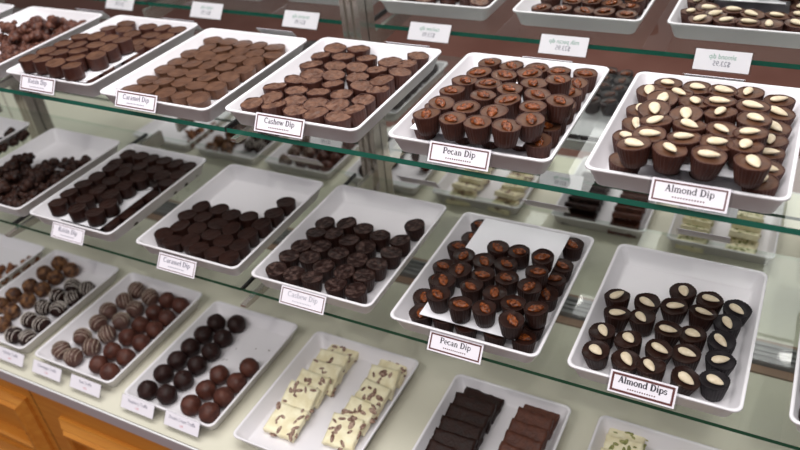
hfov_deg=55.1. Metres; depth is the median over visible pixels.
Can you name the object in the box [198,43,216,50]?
chocolate cup
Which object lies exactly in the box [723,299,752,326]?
chocolate cup
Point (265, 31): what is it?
price tag
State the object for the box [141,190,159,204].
chocolate cup
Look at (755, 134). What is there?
chocolate cup
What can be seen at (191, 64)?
chocolate cup
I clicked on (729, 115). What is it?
chocolate cup
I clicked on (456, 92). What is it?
chocolate cup
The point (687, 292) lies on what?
chocolate cup
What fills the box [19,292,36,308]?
truffle
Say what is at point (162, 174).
chocolate cup
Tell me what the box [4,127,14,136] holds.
cluster
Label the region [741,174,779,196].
chocolate cup
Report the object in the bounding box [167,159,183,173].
chocolate cup
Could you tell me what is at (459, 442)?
slice
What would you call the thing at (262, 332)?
serving tray
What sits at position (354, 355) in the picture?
slice
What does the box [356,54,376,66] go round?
chocolate cup
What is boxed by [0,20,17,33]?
cluster
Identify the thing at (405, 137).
serving tray
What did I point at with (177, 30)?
chocolate cup
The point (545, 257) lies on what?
chocolate cup
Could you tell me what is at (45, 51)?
chocolate cup
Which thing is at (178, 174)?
chocolate cup
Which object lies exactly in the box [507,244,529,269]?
chocolate cup
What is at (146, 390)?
truffle
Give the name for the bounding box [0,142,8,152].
cluster
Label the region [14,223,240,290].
glass shelf
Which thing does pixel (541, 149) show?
chocolate cup
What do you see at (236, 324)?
truffle
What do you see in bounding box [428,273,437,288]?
chocolate cup
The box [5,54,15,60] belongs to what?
cluster
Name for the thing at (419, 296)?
chocolate cup
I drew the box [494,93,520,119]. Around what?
chocolate cup
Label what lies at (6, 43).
cluster
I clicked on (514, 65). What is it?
chocolate cup
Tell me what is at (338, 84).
chocolate cup
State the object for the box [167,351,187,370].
truffle
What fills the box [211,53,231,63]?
chocolate cup
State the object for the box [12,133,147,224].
black seam
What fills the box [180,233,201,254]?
chocolate cup
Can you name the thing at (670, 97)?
chocolate cup
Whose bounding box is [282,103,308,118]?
chocolate cup
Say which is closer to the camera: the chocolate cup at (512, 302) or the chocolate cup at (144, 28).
the chocolate cup at (512, 302)
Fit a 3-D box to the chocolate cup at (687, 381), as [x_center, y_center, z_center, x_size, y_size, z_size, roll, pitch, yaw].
[0.387,0.216,1.039,0.038,0.035,0.040,-18,37,-17]
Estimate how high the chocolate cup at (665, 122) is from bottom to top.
0.035 m
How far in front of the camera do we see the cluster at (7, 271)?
1.90 m
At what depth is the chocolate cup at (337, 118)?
1.13 m
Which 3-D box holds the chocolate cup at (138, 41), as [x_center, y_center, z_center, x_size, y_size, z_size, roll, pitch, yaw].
[-0.507,-0.347,1.494,0.035,0.025,0.038,-8,35,-3]
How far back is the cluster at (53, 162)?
1.73 m
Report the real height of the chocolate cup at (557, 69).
0.033 m
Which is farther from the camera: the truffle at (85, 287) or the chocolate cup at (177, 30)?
the truffle at (85, 287)
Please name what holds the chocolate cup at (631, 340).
on the serving tray at (633, 269)
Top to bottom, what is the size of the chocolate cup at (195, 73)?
0.019 m
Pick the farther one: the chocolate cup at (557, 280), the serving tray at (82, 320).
the serving tray at (82, 320)
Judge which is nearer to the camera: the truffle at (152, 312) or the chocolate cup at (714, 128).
the chocolate cup at (714, 128)
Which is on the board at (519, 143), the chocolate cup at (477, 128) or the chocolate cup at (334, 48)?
the chocolate cup at (477, 128)
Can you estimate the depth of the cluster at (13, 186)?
1.64 m
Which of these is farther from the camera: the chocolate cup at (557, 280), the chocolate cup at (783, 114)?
the chocolate cup at (557, 280)
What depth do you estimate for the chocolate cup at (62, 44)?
1.44 m
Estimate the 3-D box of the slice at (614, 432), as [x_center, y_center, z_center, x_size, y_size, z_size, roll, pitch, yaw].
[0.390,0.382,1.324,0.070,0.015,0.064,11,39,24]
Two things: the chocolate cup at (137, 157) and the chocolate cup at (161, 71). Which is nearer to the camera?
the chocolate cup at (161, 71)
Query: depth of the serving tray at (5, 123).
1.92 m
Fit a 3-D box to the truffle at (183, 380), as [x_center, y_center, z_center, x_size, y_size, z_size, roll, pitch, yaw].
[-0.435,0.310,1.538,0.041,0.038,0.041,16,41,28]
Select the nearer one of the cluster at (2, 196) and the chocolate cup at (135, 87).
the chocolate cup at (135, 87)
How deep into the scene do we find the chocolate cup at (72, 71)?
1.34 m
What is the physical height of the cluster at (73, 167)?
0.027 m
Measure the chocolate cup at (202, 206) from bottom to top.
0.028 m
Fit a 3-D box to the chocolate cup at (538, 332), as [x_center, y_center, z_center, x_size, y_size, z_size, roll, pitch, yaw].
[0.200,0.156,1.156,0.036,0.033,0.038,-23,38,-22]
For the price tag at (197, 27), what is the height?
0.030 m
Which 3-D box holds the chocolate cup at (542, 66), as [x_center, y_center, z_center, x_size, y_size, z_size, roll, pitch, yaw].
[0.217,-0.239,1.218,0.039,0.033,0.037,-14,36,-11]
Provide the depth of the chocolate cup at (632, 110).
1.07 m
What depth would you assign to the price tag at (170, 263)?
1.37 m
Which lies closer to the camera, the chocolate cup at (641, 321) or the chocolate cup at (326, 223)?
the chocolate cup at (641, 321)
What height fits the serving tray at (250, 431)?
0.032 m
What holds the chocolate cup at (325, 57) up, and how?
on the serving tray at (381, 50)
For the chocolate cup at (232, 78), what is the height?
0.022 m
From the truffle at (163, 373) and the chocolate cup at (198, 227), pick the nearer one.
the chocolate cup at (198, 227)
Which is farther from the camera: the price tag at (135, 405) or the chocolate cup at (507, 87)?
the price tag at (135, 405)
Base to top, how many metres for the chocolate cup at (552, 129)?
0.033 m
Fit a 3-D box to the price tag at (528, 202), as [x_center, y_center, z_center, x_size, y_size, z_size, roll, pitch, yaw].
[0.277,-0.036,1.455,0.092,0.027,0.021,12,39,25]
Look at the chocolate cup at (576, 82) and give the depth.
1.15 m
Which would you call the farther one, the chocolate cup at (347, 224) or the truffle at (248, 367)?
the truffle at (248, 367)
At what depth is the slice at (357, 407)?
1.42 m
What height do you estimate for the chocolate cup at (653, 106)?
0.035 m
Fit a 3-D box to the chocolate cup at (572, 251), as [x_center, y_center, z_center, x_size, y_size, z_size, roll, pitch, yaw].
[0.294,0.041,1.305,0.036,0.033,0.038,16,41,29]
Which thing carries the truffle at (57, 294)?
on the serving tray at (102, 275)
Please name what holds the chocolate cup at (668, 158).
on the board at (726, 171)
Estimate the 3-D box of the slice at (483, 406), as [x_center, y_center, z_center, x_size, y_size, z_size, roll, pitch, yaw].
[0.132,0.343,1.401,0.080,0.036,0.057,12,39,24]
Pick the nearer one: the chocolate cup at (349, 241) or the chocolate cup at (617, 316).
the chocolate cup at (617, 316)
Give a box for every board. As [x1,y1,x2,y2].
[21,52,137,82]
[51,187,152,228]
[410,82,546,146]
[420,218,569,336]
[638,121,736,177]
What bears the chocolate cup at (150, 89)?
on the serving tray at (293, 45)
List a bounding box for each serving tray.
[0,4,13,18]
[0,6,101,78]
[0,117,29,146]
[0,128,119,216]
[0,233,44,288]
[0,250,118,352]
[6,15,197,96]
[30,144,205,241]
[35,272,201,386]
[100,28,306,121]
[124,301,296,429]
[136,164,322,275]
[225,37,440,142]
[233,331,417,449]
[251,185,445,313]
[388,52,608,174]
[390,212,593,362]
[412,374,570,449]
[567,244,767,416]
[585,72,799,213]
[587,415,720,449]
[789,333,799,431]
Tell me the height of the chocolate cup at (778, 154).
0.034 m
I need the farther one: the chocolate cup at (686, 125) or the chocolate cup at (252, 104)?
the chocolate cup at (252, 104)
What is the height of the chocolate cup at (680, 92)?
0.034 m
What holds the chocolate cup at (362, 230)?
on the serving tray at (390, 213)
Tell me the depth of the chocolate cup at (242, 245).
1.39 m
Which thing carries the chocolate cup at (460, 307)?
on the board at (489, 230)
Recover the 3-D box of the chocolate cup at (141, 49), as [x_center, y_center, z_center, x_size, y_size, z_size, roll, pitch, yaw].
[-0.503,-0.327,1.464,0.037,0.026,0.036,-8,35,-2]
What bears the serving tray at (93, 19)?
on the glass shelf
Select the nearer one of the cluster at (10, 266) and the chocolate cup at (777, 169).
the chocolate cup at (777, 169)
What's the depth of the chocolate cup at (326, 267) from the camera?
1.31 m
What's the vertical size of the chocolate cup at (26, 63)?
0.026 m
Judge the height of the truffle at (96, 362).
0.037 m
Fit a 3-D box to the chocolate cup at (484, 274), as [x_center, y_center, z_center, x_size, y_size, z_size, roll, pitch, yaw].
[0.131,0.087,1.207,0.038,0.033,0.037,20,43,33]
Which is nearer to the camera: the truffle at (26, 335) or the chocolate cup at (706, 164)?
the chocolate cup at (706, 164)
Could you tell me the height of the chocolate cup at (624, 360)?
0.034 m
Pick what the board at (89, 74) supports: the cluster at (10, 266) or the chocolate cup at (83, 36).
the chocolate cup at (83, 36)
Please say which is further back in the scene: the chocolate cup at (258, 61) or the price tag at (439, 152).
the chocolate cup at (258, 61)
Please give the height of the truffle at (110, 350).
0.037 m
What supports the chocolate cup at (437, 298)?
on the board at (489, 230)
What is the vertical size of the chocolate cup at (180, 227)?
0.028 m
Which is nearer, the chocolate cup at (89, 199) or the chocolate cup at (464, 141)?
the chocolate cup at (464, 141)
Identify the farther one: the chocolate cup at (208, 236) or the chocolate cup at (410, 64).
the chocolate cup at (208, 236)
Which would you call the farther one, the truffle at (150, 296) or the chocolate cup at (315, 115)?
the truffle at (150, 296)
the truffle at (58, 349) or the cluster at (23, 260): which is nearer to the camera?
the truffle at (58, 349)
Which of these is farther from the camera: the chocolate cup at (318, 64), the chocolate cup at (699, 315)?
the chocolate cup at (318, 64)
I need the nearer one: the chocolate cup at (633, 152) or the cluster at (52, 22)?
the chocolate cup at (633, 152)
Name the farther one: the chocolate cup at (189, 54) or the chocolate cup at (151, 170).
the chocolate cup at (151, 170)
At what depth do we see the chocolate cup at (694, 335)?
1.09 m
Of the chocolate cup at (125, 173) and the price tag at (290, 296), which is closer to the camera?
the price tag at (290, 296)
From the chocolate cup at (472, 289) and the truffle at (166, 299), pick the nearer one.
the chocolate cup at (472, 289)
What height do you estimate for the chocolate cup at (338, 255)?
0.030 m
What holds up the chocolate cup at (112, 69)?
on the serving tray at (92, 89)
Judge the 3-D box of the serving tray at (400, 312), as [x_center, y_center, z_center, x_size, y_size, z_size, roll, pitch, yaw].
[0.159,0.094,1.258,0.242,0.032,0.309,12,39,25]
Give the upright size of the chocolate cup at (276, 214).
0.026 m
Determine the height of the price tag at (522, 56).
0.030 m
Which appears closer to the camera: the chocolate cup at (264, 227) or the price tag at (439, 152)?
the price tag at (439, 152)
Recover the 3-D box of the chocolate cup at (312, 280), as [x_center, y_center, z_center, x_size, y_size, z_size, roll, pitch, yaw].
[-0.147,0.098,1.297,0.038,0.031,0.037,-14,35,-10]
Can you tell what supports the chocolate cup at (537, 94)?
on the board at (519, 143)
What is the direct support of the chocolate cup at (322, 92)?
on the serving tray at (381, 50)
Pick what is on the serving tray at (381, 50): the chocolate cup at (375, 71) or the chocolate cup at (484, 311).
the chocolate cup at (375, 71)
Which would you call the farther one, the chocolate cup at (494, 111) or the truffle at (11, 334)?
the truffle at (11, 334)
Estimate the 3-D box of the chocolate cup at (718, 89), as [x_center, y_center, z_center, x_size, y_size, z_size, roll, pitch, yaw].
[0.461,-0.182,1.098,0.041,0.034,0.042,-31,42,-31]
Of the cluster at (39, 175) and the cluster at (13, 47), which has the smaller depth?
the cluster at (13, 47)
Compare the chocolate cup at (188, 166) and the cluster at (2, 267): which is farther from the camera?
the cluster at (2, 267)
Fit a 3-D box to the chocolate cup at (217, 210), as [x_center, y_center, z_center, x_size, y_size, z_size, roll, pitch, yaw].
[-0.352,-0.022,1.506,0.038,0.025,0.036,-20,37,-19]
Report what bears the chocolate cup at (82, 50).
on the board at (89, 74)
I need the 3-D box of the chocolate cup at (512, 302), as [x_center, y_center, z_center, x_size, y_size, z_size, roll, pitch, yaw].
[0.169,0.125,1.146,0.038,0.033,0.036,19,42,32]
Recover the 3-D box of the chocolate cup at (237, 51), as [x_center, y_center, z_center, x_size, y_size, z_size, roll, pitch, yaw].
[-0.296,-0.314,1.419,0.039,0.020,0.038,-28,40,-27]
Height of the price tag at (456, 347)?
0.034 m
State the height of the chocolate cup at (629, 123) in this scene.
0.035 m
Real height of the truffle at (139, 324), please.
0.037 m
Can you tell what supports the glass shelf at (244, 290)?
attached to the display case
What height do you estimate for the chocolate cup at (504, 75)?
0.033 m
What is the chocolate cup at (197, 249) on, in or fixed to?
on the serving tray at (242, 188)
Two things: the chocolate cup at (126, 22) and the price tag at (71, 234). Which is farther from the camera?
the chocolate cup at (126, 22)
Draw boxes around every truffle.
[0,297,8,313]
[0,316,11,332]
[3,303,20,319]
[4,326,22,343]
[5,287,22,302]
[18,329,36,345]
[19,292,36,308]
[20,312,36,328]
[22,278,37,293]
[32,315,50,332]
[34,281,51,297]
[34,299,51,315]
[36,265,51,280]
[47,269,63,285]
[48,288,65,302]
[49,301,67,317]
[50,256,67,270]
[51,340,70,359]
[63,262,78,277]
[63,278,80,291]
[63,347,83,366]
[64,290,81,306]
[73,328,92,345]
[78,281,94,296]
[82,337,100,356]
[88,355,108,373]
[89,314,107,332]
[98,325,116,343]
[99,302,117,319]
[99,362,120,380]
[103,342,121,360]
[112,312,130,329]
[115,292,133,309]
[116,348,135,366]
[118,328,136,346]
[126,300,144,317]
[127,281,145,298]
[131,316,149,333]
[132,334,150,351]
[137,380,158,400]
[141,288,159,305]
[145,304,162,320]
[145,321,163,338]
[153,364,174,383]
[156,384,177,404]
[158,292,175,308]
[158,309,176,326]
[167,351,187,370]
[172,297,189,313]
[173,370,193,390]
[180,338,199,357]
[180,394,201,415]
[187,355,206,375]
[194,325,212,344]
[195,379,216,400]
[198,402,219,423]
[201,342,220,361]
[207,313,225,332]
[209,365,229,385]
[213,329,232,347]
[213,386,234,407]
[227,315,245,333]
[227,372,246,393]
[239,358,259,377]
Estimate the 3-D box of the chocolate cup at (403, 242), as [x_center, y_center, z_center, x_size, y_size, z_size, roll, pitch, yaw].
[0.002,0.037,1.359,0.038,0.032,0.037,-33,43,-33]
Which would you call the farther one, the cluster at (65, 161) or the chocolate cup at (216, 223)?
the cluster at (65, 161)
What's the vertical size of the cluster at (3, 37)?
0.031 m
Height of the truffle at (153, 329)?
0.037 m
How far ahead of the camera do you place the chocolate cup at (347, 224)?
1.41 m
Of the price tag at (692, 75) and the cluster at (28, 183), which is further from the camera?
the cluster at (28, 183)
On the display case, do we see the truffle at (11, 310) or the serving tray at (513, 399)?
the serving tray at (513, 399)
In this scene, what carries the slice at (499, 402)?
on the serving tray at (513, 399)
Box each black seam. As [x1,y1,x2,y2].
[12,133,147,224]
[225,119,238,131]
[241,173,355,290]
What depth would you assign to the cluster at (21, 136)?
1.88 m
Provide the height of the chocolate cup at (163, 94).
0.020 m
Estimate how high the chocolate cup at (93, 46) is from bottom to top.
0.026 m
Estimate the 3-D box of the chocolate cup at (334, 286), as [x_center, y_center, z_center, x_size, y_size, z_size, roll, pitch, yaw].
[-0.106,0.109,1.276,0.037,0.029,0.038,9,38,21]
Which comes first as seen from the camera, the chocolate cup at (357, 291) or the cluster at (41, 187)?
the chocolate cup at (357, 291)
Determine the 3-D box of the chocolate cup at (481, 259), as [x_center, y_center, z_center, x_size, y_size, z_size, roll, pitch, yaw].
[0.136,0.066,1.236,0.036,0.033,0.038,-5,35,2]
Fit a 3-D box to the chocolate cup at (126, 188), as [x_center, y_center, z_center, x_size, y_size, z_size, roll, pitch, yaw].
[-0.559,-0.071,1.562,0.037,0.027,0.036,-14,36,-11]
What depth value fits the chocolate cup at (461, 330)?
1.15 m
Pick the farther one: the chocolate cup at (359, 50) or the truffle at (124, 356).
the truffle at (124, 356)
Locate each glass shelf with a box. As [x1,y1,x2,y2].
[0,88,225,131]
[0,219,12,224]
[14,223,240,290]
[226,128,799,235]
[242,288,799,449]
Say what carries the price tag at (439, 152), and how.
attached to the serving tray at (405, 137)
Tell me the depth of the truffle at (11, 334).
1.69 m
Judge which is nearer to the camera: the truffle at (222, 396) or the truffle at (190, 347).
the truffle at (222, 396)
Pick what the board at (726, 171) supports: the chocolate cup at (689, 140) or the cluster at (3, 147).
the chocolate cup at (689, 140)
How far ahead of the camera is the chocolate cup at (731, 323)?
1.11 m
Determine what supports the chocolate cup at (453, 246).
on the serving tray at (400, 312)
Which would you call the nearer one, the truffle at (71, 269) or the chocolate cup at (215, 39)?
the chocolate cup at (215, 39)
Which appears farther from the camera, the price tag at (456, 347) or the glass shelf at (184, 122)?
the glass shelf at (184, 122)
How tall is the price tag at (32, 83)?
0.032 m
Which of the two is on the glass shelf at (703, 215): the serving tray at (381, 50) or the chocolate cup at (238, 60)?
the serving tray at (381, 50)
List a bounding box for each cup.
[18,54,39,73]
[32,56,52,74]
[36,46,56,56]
[45,57,65,78]
[47,198,68,216]
[49,48,68,58]
[53,39,73,49]
[60,188,79,206]
[61,62,85,81]
[65,54,88,70]
[67,40,87,49]
[67,203,87,222]
[68,47,88,56]
[70,33,89,42]
[74,179,93,194]
[75,193,96,209]
[79,75,99,83]
[85,50,108,70]
[85,207,106,226]
[86,41,105,52]
[87,31,105,42]
[88,171,105,185]
[89,184,107,203]
[98,43,121,62]
[98,198,120,217]
[99,66,114,77]
[100,25,117,34]
[100,34,119,43]
[101,188,122,204]
[102,163,119,176]
[102,176,120,189]
[102,216,120,231]
[106,158,123,165]
[112,36,134,54]
[115,26,132,36]
[115,167,132,180]
[115,180,136,199]
[117,20,135,29]
[118,208,138,225]
[119,149,135,164]
[119,163,132,168]
[120,84,142,92]
[121,52,139,65]
[123,30,141,39]
[129,199,144,211]
[130,172,149,190]
[131,162,148,171]
[132,38,146,44]
[132,151,148,163]
[134,44,146,55]
[136,75,157,86]
[138,23,156,34]
[138,84,159,94]
[141,32,159,39]
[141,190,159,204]
[142,154,159,166]
[143,38,161,51]
[146,165,163,181]
[148,182,160,193]
[153,76,174,88]
[153,170,169,187]
[154,24,171,33]
[154,64,175,77]
[154,87,176,102]
[154,227,173,247]
[156,32,174,42]
[156,156,171,169]
[159,178,176,194]
[162,235,183,252]
[167,57,187,67]
[167,68,187,79]
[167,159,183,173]
[168,26,186,35]
[170,90,191,105]
[170,170,187,186]
[170,220,189,236]
[171,77,192,91]
[177,209,196,224]
[180,49,200,60]
[180,162,197,176]
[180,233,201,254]
[182,59,202,70]
[185,68,206,80]
[185,81,207,93]
[187,91,210,107]
[187,222,207,240]
[188,242,208,258]
[192,200,210,213]
[193,211,213,229]
[194,50,215,62]
[196,72,219,82]
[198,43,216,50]
[198,60,218,71]
[201,229,220,246]
[203,36,222,46]
[204,81,227,99]
[204,246,224,263]
[207,218,227,234]
[210,204,229,217]
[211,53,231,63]
[212,45,232,54]
[213,234,233,250]
[215,63,236,73]
[217,71,240,89]
[219,38,237,48]
[219,250,240,266]
[221,221,241,239]
[222,209,240,224]
[227,55,246,66]
[229,47,249,55]
[229,238,250,259]
[233,40,252,47]
[234,65,255,81]
[237,227,259,247]
[239,211,258,229]
[240,97,263,112]
[243,55,264,73]
[245,49,264,57]
[248,41,267,49]
[251,217,272,238]
[260,90,283,103]
[261,99,286,115]
[262,82,286,98]
[263,51,282,65]
[264,44,285,54]
[264,207,283,227]
[265,261,286,282]
[276,197,295,215]
[279,249,299,267]
[282,94,306,106]
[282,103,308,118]
[283,266,304,287]
[284,74,305,87]
[284,85,307,97]
[290,239,311,261]
[299,59,322,71]
[299,68,324,78]
[299,250,320,271]
[300,271,322,291]
[301,77,322,89]
[302,106,328,124]
[303,97,328,109]
[306,88,330,99]
[306,227,325,242]
[310,240,331,259]
[311,51,330,70]
[313,259,334,283]
[315,216,334,230]
[322,69,345,86]
[322,79,343,99]
[323,227,343,247]
[324,42,346,60]
[324,61,346,79]
[324,110,351,127]
[324,277,346,298]
[325,98,349,111]
[328,246,348,267]
[330,89,352,105]
[331,52,354,73]
[333,264,354,285]
[336,217,356,234]
[338,234,359,254]
[343,103,366,127]
[345,282,366,303]
[346,61,367,75]
[346,71,368,88]
[347,45,370,60]
[347,252,367,270]
[350,79,373,97]
[351,94,375,117]
[353,223,373,241]
[353,269,375,292]
[355,240,375,259]
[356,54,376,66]
[366,66,387,80]
[366,85,389,108]
[366,257,387,281]
[369,74,394,95]
[370,230,389,251]
[378,57,402,73]
[380,246,401,269]
[388,67,411,89]
[389,235,410,256]
[396,59,417,76]
[404,219,424,241]
[407,51,428,70]
[409,303,432,326]
[412,119,435,139]
[413,107,440,135]
[413,288,428,304]
[426,286,450,313]
[428,95,454,114]
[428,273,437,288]
[432,259,453,273]
[432,272,455,296]
[433,318,454,331]
[439,85,464,102]
[439,111,465,140]
[447,240,467,261]
[448,261,471,287]
[448,296,471,323]
[451,75,477,99]
[452,100,480,117]
[453,248,474,268]
[454,324,476,338]
[456,138,470,144]
[460,279,483,304]
[461,231,475,242]
[463,115,491,144]
[466,66,491,78]
[470,89,495,107]
[471,219,484,231]
[471,266,494,289]
[472,300,495,327]
[473,253,494,268]
[475,78,501,97]
[478,58,501,71]
[480,104,508,133]
[482,141,498,148]
[482,285,506,311]
[483,332,505,345]
[487,240,508,259]
[491,69,516,82]
[492,118,520,148]
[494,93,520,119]
[494,257,517,273]
[495,270,518,295]
[496,82,522,97]
[498,310,524,339]
[500,60,523,71]
[500,294,525,315]
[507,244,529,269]
[511,329,535,353]
[512,144,525,151]
[515,112,544,142]
[516,67,542,84]
[517,278,541,302]
[519,100,546,116]
[520,77,547,100]
[523,300,548,328]
[523,320,544,341]
[524,87,550,102]
[524,132,551,158]
[525,62,548,78]
[525,264,548,289]
[531,248,553,272]
[538,285,558,312]
[543,120,560,147]
[545,73,570,95]
[545,94,573,122]
[545,113,566,135]
[546,66,570,75]
[546,272,566,296]
[551,258,573,282]
[563,237,583,261]
[567,101,575,124]
[569,87,582,112]
[570,77,588,101]
[573,68,597,92]
[582,340,609,370]
[588,322,615,348]
[604,289,629,307]
[604,305,630,332]
[609,152,639,173]
[611,348,640,374]
[612,129,632,152]
[614,330,641,354]
[615,136,651,168]
[622,116,639,131]
[626,103,641,116]
[629,309,655,336]
[632,125,666,158]
[634,293,660,313]
[635,356,665,381]
[636,84,665,102]
[637,99,670,119]
[639,113,672,134]
[645,339,673,365]
[646,90,678,110]
[652,140,687,174]
[654,78,682,89]
[654,320,682,347]
[660,297,688,324]
[666,87,693,106]
[666,131,701,162]
[669,105,703,121]
[669,283,696,307]
[670,366,700,396]
[671,343,701,370]
[672,118,707,135]
[678,95,710,121]
[678,326,706,351]
[682,81,712,96]
[689,304,717,331]
[690,145,727,180]
[696,291,723,314]
[698,134,734,163]
[698,369,730,401]
[703,95,737,108]
[703,106,737,124]
[705,121,740,138]
[705,349,736,375]
[707,84,738,98]
[707,330,736,354]
[713,313,741,338]
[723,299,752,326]
[726,138,764,168]
[732,86,764,100]
[732,126,768,146]
[733,152,771,188]
[736,99,770,113]
[736,111,772,130]
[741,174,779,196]
[762,145,785,164]
[763,94,795,109]
[765,133,788,151]
[768,120,791,138]
[768,160,784,181]
[769,105,795,125]
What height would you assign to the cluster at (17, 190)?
0.027 m
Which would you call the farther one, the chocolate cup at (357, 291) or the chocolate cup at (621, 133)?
the chocolate cup at (357, 291)
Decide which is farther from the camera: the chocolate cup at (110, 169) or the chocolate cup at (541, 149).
the chocolate cup at (110, 169)
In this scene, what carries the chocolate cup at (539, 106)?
on the board at (519, 143)
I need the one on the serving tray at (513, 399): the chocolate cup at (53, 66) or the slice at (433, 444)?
the slice at (433, 444)
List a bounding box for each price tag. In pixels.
[0,346,23,366]
[20,74,55,94]
[32,359,61,381]
[51,221,84,245]
[70,374,100,397]
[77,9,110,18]
[115,89,156,112]
[121,394,154,418]
[157,252,196,278]
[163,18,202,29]
[164,411,199,436]
[254,112,304,138]
[257,28,296,36]
[279,285,326,314]
[285,154,322,165]
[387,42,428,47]
[397,175,438,187]
[427,141,491,171]
[427,330,483,364]
[522,56,572,62]
[523,199,568,212]
[607,369,677,408]
[648,177,730,213]
[678,228,729,242]
[685,73,743,81]
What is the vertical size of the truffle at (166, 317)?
0.037 m
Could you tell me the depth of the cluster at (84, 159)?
1.72 m
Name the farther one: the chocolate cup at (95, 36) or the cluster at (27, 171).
the cluster at (27, 171)
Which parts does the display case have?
door molding, drawer molding, metal trim, drawer molding, track rail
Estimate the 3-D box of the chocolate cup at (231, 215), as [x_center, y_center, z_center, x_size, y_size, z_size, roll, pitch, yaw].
[-0.324,-0.011,1.485,0.037,0.025,0.038,23,44,35]
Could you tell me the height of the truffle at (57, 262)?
0.035 m
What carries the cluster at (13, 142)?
on the serving tray at (5, 123)
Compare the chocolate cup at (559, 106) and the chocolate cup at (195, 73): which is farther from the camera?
the chocolate cup at (195, 73)
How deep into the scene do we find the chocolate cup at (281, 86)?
1.24 m
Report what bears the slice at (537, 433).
on the serving tray at (513, 399)
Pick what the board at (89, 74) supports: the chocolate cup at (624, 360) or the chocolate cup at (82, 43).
the chocolate cup at (82, 43)
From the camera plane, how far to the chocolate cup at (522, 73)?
1.12 m
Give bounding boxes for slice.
[263,401,309,442]
[281,380,320,420]
[296,368,331,408]
[308,359,343,396]
[316,348,350,384]
[321,412,365,449]
[327,344,358,373]
[341,395,379,436]
[355,378,392,419]
[367,364,400,400]
[378,359,406,388]
[425,438,455,449]
[431,427,477,449]
[438,415,484,449]
[445,402,490,446]
[453,392,496,433]
[463,387,503,423]
[498,441,523,449]
[503,429,544,449]
[508,418,548,449]
[514,406,553,449]
[523,404,559,439]
[603,433,646,449]
[608,428,647,442]
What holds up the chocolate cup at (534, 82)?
on the board at (519, 143)
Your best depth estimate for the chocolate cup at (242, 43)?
1.44 m
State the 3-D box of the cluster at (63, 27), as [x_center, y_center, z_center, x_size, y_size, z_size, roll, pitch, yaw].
[-0.715,-0.411,1.618,0.038,0.028,0.037,-19,37,-17]
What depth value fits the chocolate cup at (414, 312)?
1.19 m
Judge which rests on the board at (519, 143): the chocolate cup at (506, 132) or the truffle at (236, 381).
the chocolate cup at (506, 132)
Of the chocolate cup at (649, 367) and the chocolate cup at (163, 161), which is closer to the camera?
the chocolate cup at (649, 367)
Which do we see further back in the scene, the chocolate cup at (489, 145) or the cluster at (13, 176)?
the cluster at (13, 176)
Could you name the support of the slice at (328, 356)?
on the serving tray at (250, 431)
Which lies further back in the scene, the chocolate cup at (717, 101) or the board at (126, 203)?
the board at (126, 203)
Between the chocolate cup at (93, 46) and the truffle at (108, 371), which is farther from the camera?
the truffle at (108, 371)
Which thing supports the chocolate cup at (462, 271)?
on the board at (489, 230)
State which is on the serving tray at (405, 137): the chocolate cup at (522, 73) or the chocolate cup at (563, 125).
the chocolate cup at (563, 125)
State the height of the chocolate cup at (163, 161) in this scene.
0.028 m
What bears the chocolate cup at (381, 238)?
on the serving tray at (390, 213)
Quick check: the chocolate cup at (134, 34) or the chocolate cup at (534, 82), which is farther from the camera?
the chocolate cup at (134, 34)
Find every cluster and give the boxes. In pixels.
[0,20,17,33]
[0,33,7,43]
[0,40,13,51]
[0,51,9,58]
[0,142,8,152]
[0,166,11,177]
[0,178,11,193]
[0,194,4,203]
[0,264,5,274]
[0,275,9,284]
[1,44,17,53]
[1,193,18,206]
[3,155,19,170]
[3,170,20,182]
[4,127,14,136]
[4,184,18,196]
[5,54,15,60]
[5,269,19,278]
[6,262,17,269]
[8,27,24,42]
[9,137,18,146]
[11,46,26,54]
[11,197,29,207]
[13,187,30,198]
[14,40,23,46]
[16,21,31,33]
[16,129,29,141]
[17,152,34,164]
[18,162,31,171]
[19,176,37,191]
[20,259,30,270]
[21,167,34,177]
[22,29,43,42]
[23,189,40,199]
[25,21,44,33]
[25,44,38,49]
[26,256,39,264]
[29,15,43,23]
[29,170,45,183]
[35,159,53,175]
[36,181,50,192]
[41,28,52,34]
[46,15,63,29]
[47,157,59,168]
[47,173,61,186]
[52,24,67,34]
[57,156,74,168]
[59,170,72,178]
[64,19,76,24]
[65,161,78,171]
[68,24,80,29]
[73,20,86,24]
[74,155,91,167]
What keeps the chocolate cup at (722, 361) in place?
on the serving tray at (633, 269)
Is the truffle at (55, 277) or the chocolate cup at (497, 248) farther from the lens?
the truffle at (55, 277)
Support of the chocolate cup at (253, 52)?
on the serving tray at (293, 45)
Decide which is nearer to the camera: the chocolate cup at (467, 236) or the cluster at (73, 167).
the chocolate cup at (467, 236)
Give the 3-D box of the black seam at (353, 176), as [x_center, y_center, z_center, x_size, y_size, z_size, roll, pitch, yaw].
[-0.185,0.003,1.477,0.004,0.007,0.401,12,39,25]
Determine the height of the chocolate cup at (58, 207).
0.027 m
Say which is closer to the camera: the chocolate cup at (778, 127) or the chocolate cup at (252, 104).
the chocolate cup at (778, 127)
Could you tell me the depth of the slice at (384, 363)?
1.52 m
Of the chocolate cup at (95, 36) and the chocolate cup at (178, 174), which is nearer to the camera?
the chocolate cup at (95, 36)
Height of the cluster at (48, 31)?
0.026 m
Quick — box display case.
[0,0,799,449]
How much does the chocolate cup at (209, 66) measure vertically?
0.021 m
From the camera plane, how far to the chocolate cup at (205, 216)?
1.48 m
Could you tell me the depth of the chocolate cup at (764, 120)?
0.95 m
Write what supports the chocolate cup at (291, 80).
on the serving tray at (381, 50)

